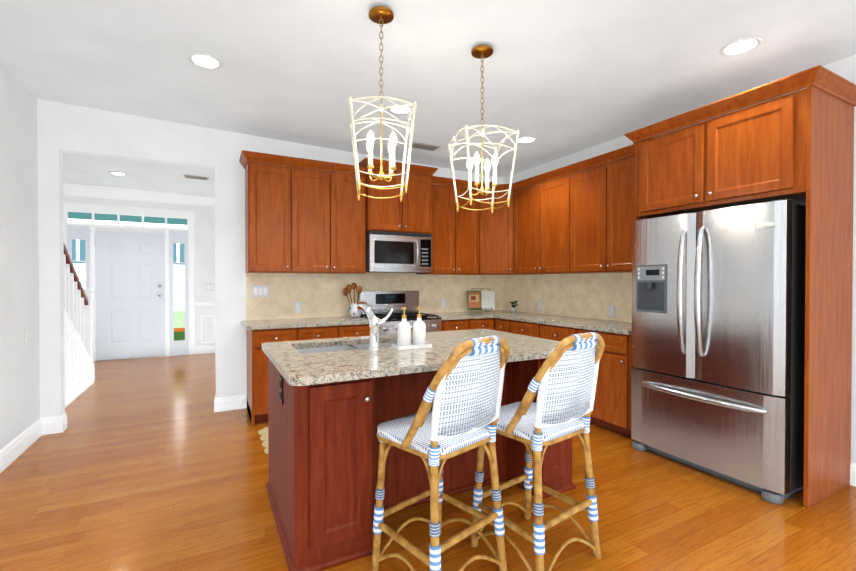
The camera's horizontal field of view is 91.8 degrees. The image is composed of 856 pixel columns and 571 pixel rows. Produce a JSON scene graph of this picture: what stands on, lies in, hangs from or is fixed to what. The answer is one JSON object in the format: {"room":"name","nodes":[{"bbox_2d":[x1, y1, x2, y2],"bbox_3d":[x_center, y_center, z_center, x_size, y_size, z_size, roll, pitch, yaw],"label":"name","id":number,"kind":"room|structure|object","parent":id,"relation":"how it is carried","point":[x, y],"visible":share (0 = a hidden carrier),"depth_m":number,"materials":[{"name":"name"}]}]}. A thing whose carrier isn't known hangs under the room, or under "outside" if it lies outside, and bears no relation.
{"room":"kitchen","nodes":[
{"label":"kitchen","id":0,"kind":"room"},
{"bbox_2d":[0,60,39,449],"bbox_3d":[-1.438,-0.114,0.008,0.100,2.710,7.500,0,1,-28],"label":"wall","id":1,"kind":"structure","parent":0,"point":[19,359],"depth_m":2.99,"materials":[{"name":"paint"}]},
{"bbox_2d":[0,418,44,472],"bbox_3d":[-1.398,1.173,0.068,0.016,0.135,7.448,0,1,-28],"label":"baseboard","id":2,"kind":"structure","parent":1,"relation":"attached to","point":[16,447],"depth_m":2.99,"materials":[{"name":"white wood"}]},
{"bbox_2d":[24,328,28,344],"bbox_3d":[-3.008,0.381,3.107,0.008,0.118,0.072,0,1,-28],"label":"electrical outlet plate","id":3,"kind":"object","parent":1,"relation":"attached to","point":[26,331],"depth_m":3.10,"materials":[{"name":"white plastic"}]},
{"bbox_2d":[63,195,214,345],"bbox_3d":[-4.785,-0.178,6.738,2.780,2.710,0.100,0,1,-28],"label":"wall","id":4,"kind":"structure","parent":0,"point":[204,245],"depth_m":7.13,"materials":[{"name":"paint"}]},
{"bbox_2d":[63,202,194,361],"bbox_3d":[-4.755,-0.039,6.641,1.800,2.435,0.098,0,1,-28],"label":"entry door","id":5,"kind":"structure","parent":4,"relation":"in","point":[141,285],"depth_m":6.69,"materials":[{"name":"painted wood"},{"name":"glass"},{"name":"brushed nickel"}]},
{"bbox_2d":[63,183,213,353],"bbox_3d":[-4.746,-0.177,6.644,2.340,2.710,0.100,0,1,-28],"label":"trim","id":6,"kind":"structure","parent":4,"relation":"attached to","point":[103,192],"depth_m":6.73,"materials":[{"name":"white wood"}]},
{"bbox_2d":[203,284,213,290],"bbox_3d":[-3.803,0.028,7.194,0.160,0.120,0.009,0,1,-28],"label":"light switch","id":7,"kind":"object","parent":4,"relation":"attached to","point":[208,287],"visible":1,"depth_m":7.19,"materials":[{"name":"white plastic"}]},
{"bbox_2d":[213,198,214,352],"bbox_3d":[-2.842,-0.168,5.678,0.128,2.710,3.583,0,1,-28],"label":"trim","id":8,"kind":"structure","parent":4,"relation":"attached to","point":[213,198],"depth_m":7.23,"materials":[{"name":"white wood"}]},
{"bbox_2d":[37,99,503,417],"bbox_3d":[-1.091,-0.157,4.483,4.888,2.710,0.106,0,1,-28],"label":"wall","id":9,"kind":"structure","parent":0,"point":[64,127],"depth_m":3.96,"materials":[{"name":"paint"}]},
{"bbox_2d":[214,394,245,412],"bbox_3d":[-1.910,1.135,4.012,0.279,0.135,0.038,0,1,-28],"label":"baseboard","id":10,"kind":"structure","parent":9,"relation":"attached to","point":[236,402],"depth_m":3.99,"materials":[{"name":"white wood"}]},
{"bbox_2d":[252,285,268,296],"bbox_3d":[-1.661,0.056,4.118,0.164,0.118,0.009,0,1,-28],"label":"light switch plate","id":11,"kind":"object","parent":9,"relation":"attached to","point":[260,290],"depth_m":4.12,"materials":[{"name":"white plastic"}]},
{"bbox_2d":[243,151,294,272],"bbox_3d":[-1.540,-0.665,3.991,0.377,1.088,0.332,0,1,-28],"label":"upper cabinet","id":12,"kind":"object","parent":9,"relation":"attached to","point":[269,187],"depth_m":3.85,"materials":[{"name":"brown wood"}]},
{"bbox_2d":[294,302,301,312],"bbox_3d":[-1.343,0.228,4.288,0.072,0.118,0.008,0,1,-28],"label":"electrical outlet plate","id":13,"kind":"object","parent":9,"relation":"attached to","point":[297,305],"depth_m":4.29,"materials":[{"name":"white plastic"}]},
{"bbox_2d":[295,157,330,273],"bbox_3d":[-1.209,-0.667,4.165,0.371,1.088,0.332,0,1,-28],"label":"upper cabinet","id":14,"kind":"object","parent":9,"relation":"attached to","point":[319,217],"depth_m":4.03,"materials":[{"name":"brown wood"}]},
{"bbox_2d":[327,162,366,273],"bbox_3d":[-0.878,-0.669,4.339,0.377,1.088,0.332,0,1,-28],"label":"upper cabinet","id":15,"kind":"object","parent":9,"relation":"attached to","point":[348,214],"depth_m":4.20,"materials":[{"name":"brown wood"}]},
{"bbox_2d":[359,158,402,232],"bbox_3d":[-0.529,-0.926,4.476,0.365,0.719,0.412,0,1,-28],"label":"upper cabinet","id":16,"kind":"object","parent":9,"relation":"attached to","point":[385,215],"depth_m":4.29,"materials":[{"name":"brown wood"}]},
{"bbox_2d":[366,231,431,272],"bbox_3d":[-0.353,-0.353,4.538,0.722,0.415,0.470,0,1,-28],"label":"microwave","id":17,"kind":"object","parent":16,"relation":"attached to","point":[392,252],"visible":1,"depth_m":4.36,"materials":[{"name":"grey metal"}]},
{"bbox_2d":[403,163,434,236],"bbox_3d":[-0.207,-0.927,4.646,0.365,0.719,0.412,0,1,-28],"label":"upper cabinet","id":18,"kind":"object","parent":9,"relation":"attached to","point":[419,199],"depth_m":4.48,"materials":[{"name":"brown wood"}]},
{"bbox_2d":[416,177,458,274],"bbox_3d":[0.090,-0.674,4.850,0.344,1.088,0.332,0,1,-28],"label":"upper cabinet","id":19,"kind":"object","parent":9,"relation":"attached to","point":[445,243],"depth_m":4.73,"materials":[{"name":"brown wood"}]},
{"bbox_2d":[441,299,445,307],"bbox_3d":[0.187,0.221,5.095,0.072,0.118,0.008,0,1,-28],"label":"electrical outlet plate","id":20,"kind":"object","parent":9,"relation":"attached to","point":[443,301],"depth_m":5.09,"materials":[{"name":"white plastic"}]},
{"bbox_2d":[459,180,478,274],"bbox_3d":[0.395,-0.675,5.010,0.344,1.088,0.332,0,1,-28],"label":"upper cabinet","id":21,"kind":"object","parent":9,"relation":"attached to","point":[468,219],"depth_m":4.87,"materials":[{"name":"brown wood"}]},
{"bbox_2d":[0,353,855,570],"bbox_3d":[-0.726,1.256,2.665,6.350,0.080,11.515,0,1,-28],"label":"floor","id":22,"kind":"structure","parent":0,"point":[150,464],"depth_m":2.27,"materials":[{"name":"brown wood"}]},
{"bbox_2d":[64,244,94,407],"bbox_3d":[-4.130,0.089,4.066,1.008,2.227,1.948,0,1,-28],"label":"stairs","id":23,"kind":"structure","parent":22,"relation":"on","point":[78,342],"depth_m":4.54,"materials":[{"name":"white"}]},
{"bbox_2d":[258,427,267,453],"bbox_3d":[-0.842,1.205,3.443,1.014,0.006,0.653,0,1,-28],"label":"mat","id":24,"kind":"object","parent":22,"relation":"on","point":[263,432],"visible":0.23,"depth_m":3.29,"materials":[{"name":"beige fabric"}]},
{"bbox_2d":[245,325,298,425],"bbox_3d":[-1.472,0.791,3.891,0.377,0.828,0.596,0,1,-28],"label":"base cabinet","id":25,"kind":"object","parent":22,"relation":"on","point":[257,360],"depth_m":3.59,"materials":[{"name":"brown wood"}]},
{"bbox_2d":[241,317,367,328],"bbox_3d":[-1.165,0.358,4.043,1.166,0.032,0.606,0,1,-28],"label":"countertop","id":26,"kind":"structure","parent":25,"relation":"on","point":[278,323],"depth_m":3.91,"materials":[{"name":"beige stone"}]},
{"bbox_2d":[343,283,361,317],"bbox_3d":[-0.784,0.153,4.381,0.192,0.368,0.200,0,1,-28],"label":"utensil crock","id":27,"kind":"object","parent":26,"relation":"on","point":[354,311],"visible":0.96,"depth_m":4.35,"materials":[{"name":"white ceramic"}]},
{"bbox_2d":[299,325,338,339],"bbox_3d":[-1.144,0.789,4.064,0.364,0.828,0.596,0,1,-28],"label":"base cabinet","id":28,"kind":"object","parent":22,"relation":"on","point":[306,332],"depth_m":3.80,"materials":[{"name":"brown wood"}]},
{"bbox_2d":[339,321,369,337],"bbox_3d":[-0.817,0.787,4.236,0.377,0.828,0.596,0,1,-28],"label":"base cabinet","id":29,"kind":"object","parent":22,"relation":"on","point":[344,330],"depth_m":3.96,"materials":[{"name":"brown wood"}]},
{"bbox_2d":[357,291,441,334],"bbox_3d":[-0.306,0.631,4.458,0.718,1.135,0.669,0,1,-28],"label":"range","id":30,"kind":"object","parent":22,"relation":"on","point":[381,304],"visible":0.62,"depth_m":4.58,"materials":[{"name":"grey metal"}]},
{"bbox_2d":[262,349,575,570],"bbox_3d":[-0.037,0.803,2.478,1.646,0.827,0.920,0,1,-28],"label":"kitchen island","id":31,"kind":"object","parent":22,"relation":"on","point":[333,403],"depth_m":1.87,"materials":[{"name":"brown wood"}]},
{"bbox_2d":[270,329,559,384],"bbox_3d":[-0.015,0.373,2.499,1.640,0.032,1.076,0,1,-28],"label":"island countertop","id":32,"kind":"structure","parent":31,"relation":"on","point":[333,366],"depth_m":2.16,"materials":[{"name":"beige stone"}]},
{"bbox_2d":[298,341,412,352],"bbox_3d":[-0.419,0.478,2.525,0.772,0.203,0.397,0,1,-28],"label":"sink","id":33,"kind":"object","parent":32,"relation":"in","point":[349,344],"depth_m":2.66,"materials":[{"name":"silver metal"}]},
{"bbox_2d":[357,302,393,350],"bbox_3d":[-0.314,0.227,2.418,0.145,0.258,0.290,0,1,-28],"label":"faucet","id":34,"kind":"object","parent":32,"relation":"on","point":[375,323],"visible":1,"depth_m":2.29,"materials":[{"name":"silver metal"}]},
{"bbox_2d":[391,307,431,349],"bbox_3d":[-0.093,0.239,2.376,0.210,0.234,0.100,0,1,-28],"label":"soap dispensers","id":35,"kind":"object","parent":32,"relation":"on","point":[404,335],"visible":1,"depth_m":2.35,"materials":[{"name":"white ceramic"}]},
{"bbox_2d":[371,335,509,570],"bbox_3d":[0.061,0.711,1.755,0.447,1.030,0.487,0,1,-43],"label":"stool","id":36,"kind":"object","parent":22,"relation":"on","point":[463,394],"visible":1,"depth_m":1.62,"materials":[{"name":"wicker"}]},
{"bbox_2d":[442,321,470,330],"bbox_3d":[0.157,0.782,4.750,0.357,0.828,0.596,0,1,-28],"label":"base cabinet","id":37,"kind":"object","parent":22,"relation":"on","point":[446,325],"depth_m":4.47,"materials":[{"name":"brown wood"}]},
{"bbox_2d":[471,325,494,329],"bbox_3d":[0.462,0.781,4.910,0.331,0.828,0.596,0,1,-28],"label":"base cabinet","id":38,"kind":"object","parent":22,"relation":"on","point":[472,326],"depth_m":4.61,"materials":[{"name":"brown wood"}]},
{"bbox_2d":[470,332,604,570],"bbox_3d":[0.503,0.710,1.886,0.446,1.030,0.487,0,1,-37],"label":"stool","id":39,"kind":"object","parent":22,"relation":"on","point":[563,383],"visible":0.92,"depth_m":1.74,"materials":[{"name":"wicker"}]},
{"bbox_2d":[580,333,634,440],"bbox_3d":[1.694,0.793,3.577,0.596,0.828,0.531,0,1,-28],"label":"base cabinet","id":40,"kind":"object","parent":22,"relation":"on","point":[611,411],"depth_m":3.33,"materials":[{"name":"brown wood"}]},
{"bbox_2d":[422,310,631,340],"bbox_3d":[0.971,0.357,4.204,1.287,0.032,2.314,0,1,-28],"label":"countertop","id":41,"kind":"structure","parent":40,"relation":"on","point":[552,327],"depth_m":4.18,"materials":[{"name":"beige stone"}]},
{"bbox_2d":[467,289,494,310],"bbox_3d":[0.658,0.176,5.123,0.335,0.272,0.161,0,1,0],"label":"cookbook stand","id":42,"kind":"object","parent":41,"relation":"on","point":[474,298],"visible":1,"depth_m":5.14,"materials":[{"name":"paper"}]},
{"bbox_2d":[509,301,517,312],"bbox_3d":[1.056,0.259,5.095,0.107,0.144,0.117,0,1,-28],"label":"potted plant","id":43,"kind":"object","parent":41,"relation":"on","point":[513,309],"visible":1,"depth_m":5.07,"materials":[{"name":"green plant"}]},
{"bbox_2d":[631,198,805,504],"bbox_3d":[1.981,0.363,2.822,0.726,1.702,0.940,0,1,-28],"label":"fridge","id":44,"kind":"object","parent":22,"relation":"on","point":[718,335],"visible":1,"depth_m":2.53,"materials":[{"name":"grey metal"}]},
{"bbox_2d":[0,0,855,197],"bbox_3d":[-0.726,-1.504,2.639,6.350,0.220,11.515,0,1,-28],"label":"ceiling","id":45,"kind":"structure","parent":0,"point":[563,78],"depth_m":2.72,"materials":[{"name":"paint"}]},
{"bbox_2d":[108,171,126,175],"bbox_3d":[-4.196,-1.512,5.611,0.204,0.006,0.204,0,1,-28],"label":"recessed light","id":46,"kind":"object","parent":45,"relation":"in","point":[118,173],"visible":1,"depth_m":5.60,"materials":[{"name":"white"}]},
{"bbox_2d":[184,175,208,179],"bbox_3d":[-3.205,-1.492,5.744,0.300,0.011,0.150,0,1,-28],"label":"ceiling vent","id":47,"kind":"object","parent":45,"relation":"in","point":[196,177],"visible":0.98,"depth_m":5.72,"materials":[{"name":"silver metal"}]},
{"bbox_2d":[188,52,222,69],"bbox_3d":[-1.454,-1.463,2.710,0.204,0.006,0.204,0,1,-28],"label":"recessed light","id":48,"kind":"object","parent":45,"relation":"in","point":[205,61],"visible":0.98,"depth_m":2.70,"materials":[{"name":"white"}]},
{"bbox_2d":[349,6,416,201],"bbox_3d":[-0.247,-0.960,2.192,0.331,0.976,0.331,0,1,-10],"label":"pendant lantern","id":49,"kind":"object","parent":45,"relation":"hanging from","point":[379,15],"visible":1,"depth_m":2.15,"materials":[{"name":"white metal"}]},
{"bbox_2d":[388,104,412,114],"bbox_3d":[-0.224,-1.441,3.395,0.204,0.006,0.204,0,1,-28],"label":"recessed light","id":50,"kind":"object","parent":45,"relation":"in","point":[399,110],"visible":0.77,"depth_m":3.40,"materials":[{"name":"white"}]},
{"bbox_2d":[407,142,440,150],"bbox_3d":[-0.042,-1.435,4.292,0.310,0.011,0.160,0,1,-28],"label":"ceiling vent","id":51,"kind":"object","parent":45,"relation":"in","point":[423,146],"visible":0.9,"depth_m":4.28,"materials":[{"name":"silver metal"}]},
{"bbox_2d":[448,45,518,213],"bbox_3d":[0.329,-0.952,2.517,0.331,0.973,0.331,0,1,-15],"label":"pendant lantern","id":52,"kind":"object","parent":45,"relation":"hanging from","point":[481,51],"visible":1,"depth_m":2.50,"materials":[{"name":"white metal"}]},
{"bbox_2d":[515,136,536,143],"bbox_3d":[0.956,-1.420,4.055,0.204,0.006,0.204,0,1,-28],"label":"recessed light","id":53,"kind":"object","parent":45,"relation":"in","point":[526,139],"visible":0.96,"depth_m":4.04,"materials":[{"name":"white"}]},
{"bbox_2d":[719,37,762,56],"bbox_3d":[1.843,-1.405,2.446,0.204,0.006,0.204,0,1,-28],"label":"recessed light","id":54,"kind":"object","parent":45,"relation":"in","point":[741,46],"visible":1,"depth_m":2.44,"materials":[{"name":"white"}]},
{"bbox_2d":[479,182,514,272],"bbox_3d":[0.808,-0.660,4.892,0.285,1.037,0.285,0,1,-28],"label":"upper cabinet","id":55,"kind":"object","parent":0,"relation":"attached to","point":[495,228],"depth_m":4.89,"materials":[{"name":"brown wood"}]},
{"bbox_2d":[503,55,855,463],"bbox_3d":[2.795,-0.135,2.239,0.106,2.710,7.500,0,1,-28],"label":"wall","id":56,"kind":"structure","parent":0,"point":[591,295],"depth_m":4.26,"materials":[{"name":"paint"}]},
{"bbox_2d":[511,175,538,274],"bbox_3d":[1.236,-0.653,4.717,0.331,1.049,0.431,0,1,-28],"label":"upper cabinet","id":57,"kind":"object","parent":56,"relation":"attached to","point":[523,215],"depth_m":4.67,"materials":[{"name":"brown wood"}]},
{"bbox_2d":[537,301,540,310],"bbox_3d":[1.318,0.244,4.922,0.008,0.118,0.072,0,1,-28],"label":"electrical outlet plate","id":58,"kind":"object","parent":56,"relation":"attached to","point":[538,302],"depth_m":4.92,"materials":[{"name":"white plastic"}]},
{"bbox_2d":[535,166,584,274],"bbox_3d":[1.435,-0.649,4.338,0.331,1.049,0.426,0,1,-28],"label":"upper cabinet","id":59,"kind":"object","parent":56,"relation":"attached to","point":[550,195],"depth_m":4.30,"materials":[{"name":"brown wood"}]},
{"bbox_2d":[567,154,602,272],"bbox_3d":[1.634,-0.646,3.961,0.331,1.049,0.426,0,1,-28],"label":"upper cabinet","id":60,"kind":"object","parent":56,"relation":"attached to","point":[585,181],"depth_m":3.91,"materials":[{"name":"brown wood"}]},
{"bbox_2d":[608,305,614,317],"bbox_3d":[1.784,0.253,4.038,0.008,0.118,0.072,0,1,-28],"label":"electrical outlet plate","id":61,"kind":"object","parent":56,"relation":"attached to","point":[611,309],"depth_m":4.03,"materials":[{"name":"white plastic"}]},
{"bbox_2d":[603,145,634,272],"bbox_3d":[1.834,-0.644,3.582,0.331,1.053,0.432,0,1,-28],"label":"upper cabinet","id":62,"kind":"object","parent":56,"relation":"attached to","point":[617,219],"depth_m":3.60,"materials":[{"name":"brown wood"}]},
{"bbox_2d":[631,107,712,220],"bbox_3d":[1.957,-0.845,3.074,0.586,0.642,0.497,0,1,-28],"label":"upper cabinet","id":63,"kind":"object","parent":56,"relation":"attached to","point":[665,168],"depth_m":2.95,"materials":[{"name":"brown wood"}]},
{"bbox_2d":[699,69,854,208],"bbox_3d":[2.193,-0.841,2.625,0.586,0.642,0.518,0,1,-28],"label":"upper cabinet","id":64,"kind":"object","parent":56,"relation":"attached to","point":[798,146],"depth_m":2.42,"materials":[{"name":"brown wood"}]},
{"bbox_2d":[850,462,855,486],"bbox_3d":[3.525,1.166,0.743,0.016,0.135,4.050,0,1,-28],"label":"baseboard","id":65,"kind":"structure","parent":56,"relation":"attached to","point":[853,466],"depth_m":2.52,"materials":[{"name":"white wood"}]}
]}

